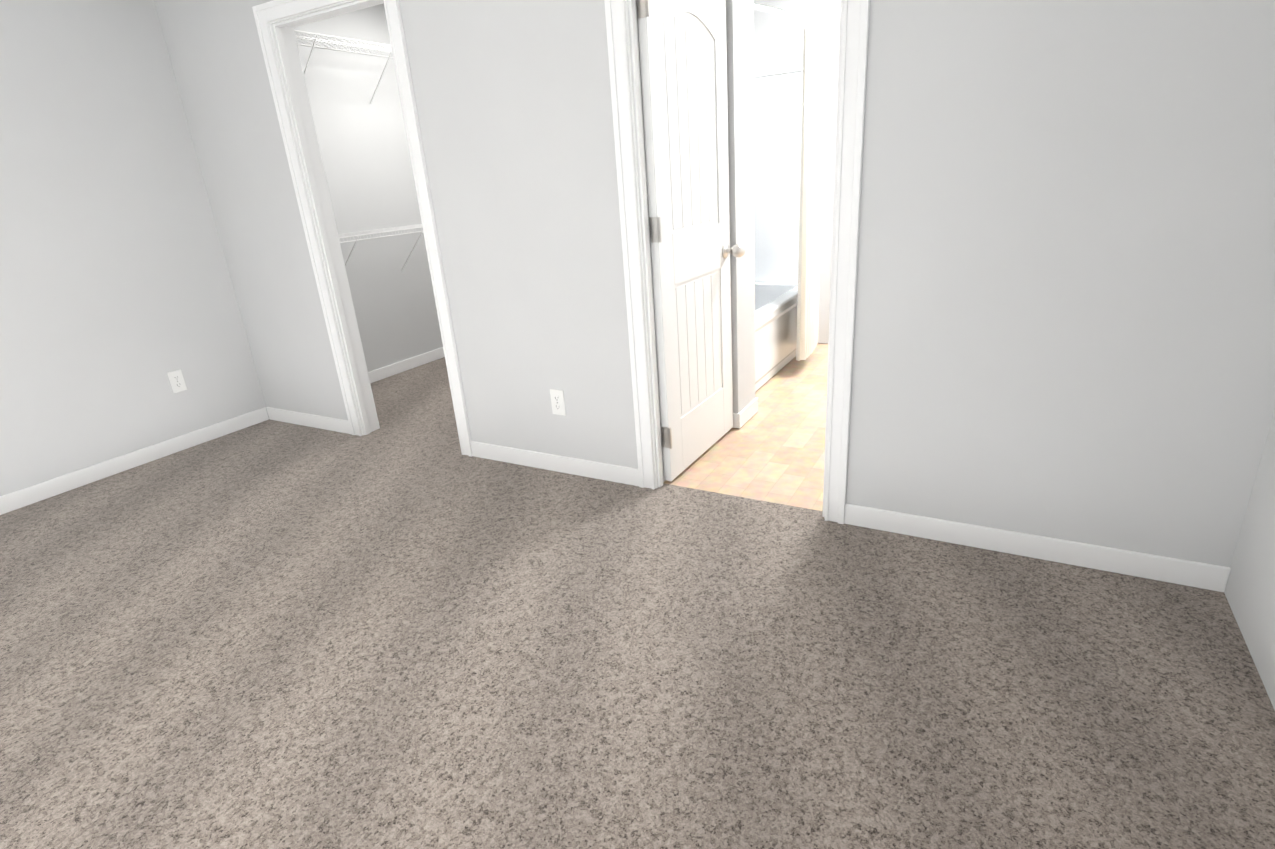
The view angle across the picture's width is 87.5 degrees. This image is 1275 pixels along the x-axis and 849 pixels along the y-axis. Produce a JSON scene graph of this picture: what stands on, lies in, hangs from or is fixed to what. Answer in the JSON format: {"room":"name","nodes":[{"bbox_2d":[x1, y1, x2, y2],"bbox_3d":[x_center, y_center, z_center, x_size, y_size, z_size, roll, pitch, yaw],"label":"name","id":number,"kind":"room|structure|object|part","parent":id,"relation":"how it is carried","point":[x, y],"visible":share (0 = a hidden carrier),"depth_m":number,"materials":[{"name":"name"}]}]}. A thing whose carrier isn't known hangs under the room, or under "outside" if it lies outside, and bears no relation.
{"room":"empty bedroom","nodes":[
{"label":"empty bedroom","id":0,"kind":"room"},
{"bbox_2d":[0,0,442,495],"bbox_3d":[-2.823,-1.069,2.857,0.115,2.850,6.470,7,23,28],"label":"wall","id":1,"kind":"structure","parent":0,"point":[118,301],"depth_m":3.32,"materials":[{"name":"paint"}]},
{"bbox_2d":[0,408,267,514],"bbox_3d":[-3.187,0.592,2.448,0.015,0.080,3.940,7,23,28],"label":"baseboard","id":2,"kind":"structure","parent":1,"relation":"attached to","point":[21,498],"depth_m":3.39,"materials":[{"name":"paint"}]},
{"bbox_2d":[167,369,186,392],"bbox_3d":[-2.474,-0.232,3.576,0.008,0.115,0.070,7,23,28],"label":"electrical outlet","id":3,"kind":"object","parent":1,"relation":"attached to","point":[177,381],"visible":1,"depth_m":3.57,"materials":[{"name":"white plastic"}]},
{"bbox_2d":[368,347,444,382],"bbox_3d":[-1.674,-0.466,4.990,0.015,0.080,2.115,7,23,28],"label":"baseboard","id":4,"kind":"structure","parent":1,"relation":"attached to","point":[393,369],"depth_m":4.92,"materials":[{"name":"paint"}]},
{"bbox_2d":[0,357,1274,848],"bbox_3d":[-0.706,0.551,2.271,4.740,0.050,6.470,7,23,28],"label":"floor carpet","id":5,"kind":"object","parent":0,"point":[406,625],"visible":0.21,"depth_m":1.77,"materials":[{"name":"grey carpet"}]},
{"bbox_2d":[154,0,1274,566],"bbox_3d":[-0.339,-1.128,2.543,4.510,2.850,0.115,7,23,28],"label":"wall","id":6,"kind":"structure","parent":0,"point":[1064,324],"depth_m":2.00,"materials":[{"name":"paint"}]},
{"bbox_2d":[264,407,350,433],"bbox_3d":[-1.897,-0.024,3.850,0.725,0.080,0.015,7,23,28],"label":"baseboard","id":7,"kind":"structure","parent":6,"relation":"attached to","point":[299,418],"depth_m":3.84,"materials":[{"name":"paint"}]},
{"bbox_2d":[269,0,383,434],"bbox_3d":[-1.228,-0.851,3.188,0.770,2.000,0.117,7,23,28],"label":"door frame","id":8,"kind":"structure","parent":6,"relation":"attached to","point":[291,70],"depth_m":3.26,"materials":[{"name":"paint"}]},
{"bbox_2d":[252,0,472,456],"bbox_3d":[-1.262,-0.854,3.124,0.880,2.055,0.018,7,23,28],"label":"trim","id":9,"kind":"structure","parent":6,"relation":"attached to","point":[266,13],"depth_m":3.04,"materials":[{"name":"paint"}]},
{"bbox_2d":[471,441,638,485],"bbox_3d":[-0.400,0.172,3.042,0.940,0.080,0.012,7,23,28],"label":"baseboard","id":10,"kind":"structure","parent":6,"relation":"attached to","point":[575,466],"depth_m":3.01,"materials":[{"name":"paint"}]},
{"bbox_2d":[550,389,565,415],"bbox_3d":[-0.348,-0.096,2.902,0.070,0.115,0.008,7,23,28],"label":"electrical outlet","id":11,"kind":"object","parent":6,"relation":"attached to","point":[557,402],"visible":1,"depth_m":2.90,"materials":[{"name":"white plastic"}]},
{"bbox_2d":[604,0,869,523],"bbox_3d":[0.343,-0.667,2.318,0.850,2.055,0.134,7,23,28],"label":"door frame","id":12,"kind":"structure","parent":6,"relation":"attached to","point":[855,28],"depth_m":2.29,"materials":[{"name":"paint"}]},
{"bbox_2d":[637,0,745,480],"bbox_3d":[0.234,-0.792,2.768,0.229,1.965,0.697,8,24,29],"label":"bathroom door","id":13,"kind":"structure","parent":12,"relation":"attached to","point":[683,52],"depth_m":2.70,"materials":[{"name":"paint"}]},
{"bbox_3d":[0.381,-0.791,3.030,0.229,0.066,0.078,8,24,29],"label":"knob","id":14,"kind":"part","parent":13,"relation":"part of","materials":[{"name":"silver metal"}]},
{"bbox_2d":[844,503,1230,591],"bbox_3d":[1.223,0.385,2.165,1.075,0.080,0.012,7,23,28],"label":"baseboard","id":15,"kind":"structure","parent":6,"relation":"attached to","point":[1166,569],"depth_m":2.11,"materials":[{"name":"paint"}]},
{"bbox_2d":[726,0,754,412],"bbox_3d":[-0.051,-1.296,2.938,0.860,2.850,0.915,7,23,28],"label":"wall","id":16,"kind":"structure","parent":0,"point":[740,47],"depth_m":3.08,"materials":[{"name":"paint"}]},
{"bbox_2d":[732,397,757,428],"bbox_3d":[0.572,-0.064,3.489,0.032,0.080,0.279,7,23,28],"label":"baseboard","id":17,"kind":"structure","parent":16,"relation":"attached to","point":[739,419],"depth_m":3.43,"materials":[{"name":"paint"}]},
{"bbox_2d":[754,4,819,33],"bbox_3d":[0.828,-2.151,3.583,0.192,0.060,1.555,7,23,28],"label":"shower curtain rod","id":18,"kind":"object","parent":16,"relation":"attached to","point":[779,12],"visible":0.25,"depth_m":3.29,"materials":[{"name":"silver metal"}]},
{"bbox_3d":[0.863,-2.104,3.485,0.043,0.052,0.004,7,23,28],"label":"curtain ring","id":19,"kind":"object","parent":18,"relation":"hanging from","visible":0},
{"bbox_2d":[796,29,824,360],"bbox_3d":[1.060,-1.327,4.027,0.069,1.800,0.544,5,22,23],"label":"shower curtain","id":20,"kind":"object","parent":19,"relation":"hanging from","point":[810,192],"visible":1,"depth_m":3.89,"materials":[{"name":"beige fabric"}]},
{"bbox_2d":[663,343,827,510],"bbox_3d":[1.217,-0.107,3.674,2.855,0.046,2.645,7,23,28],"label":"floor","id":21,"kind":"structure","parent":0,"point":[772,449],"depth_m":3.13,"materials":[{"name":"tile"}]},
{"bbox_2d":[754,68,802,391],"bbox_3d":[0.536,-1.235,4.138,0.760,1.820,1.542,7,23,28],"label":"bathtub","id":22,"kind":"object","parent":21,"relation":"on","point":[777,126],"visible":0.08,"depth_m":4.55,"materials":[{"name":"white plastic"}]},
{"bbox_2d":[754,0,839,343],"bbox_3d":[1.722,-1.890,4.191,2.640,2.850,0.120,7,23,28],"label":"wall","id":23,"kind":"structure","parent":0,"point":[778,42],"depth_m":4.35,"materials":[{"name":"paint"}]},
{"bbox_2d":[1224,411,1274,709],"bbox_3d":[1.308,-0.601,0.822,0.115,2.850,6.840,7,23,28],"label":"wall","id":24,"kind":"structure","parent":0,"point":[1249,591],"depth_m":1.72,"materials":[{"name":"paint"}]}
]}

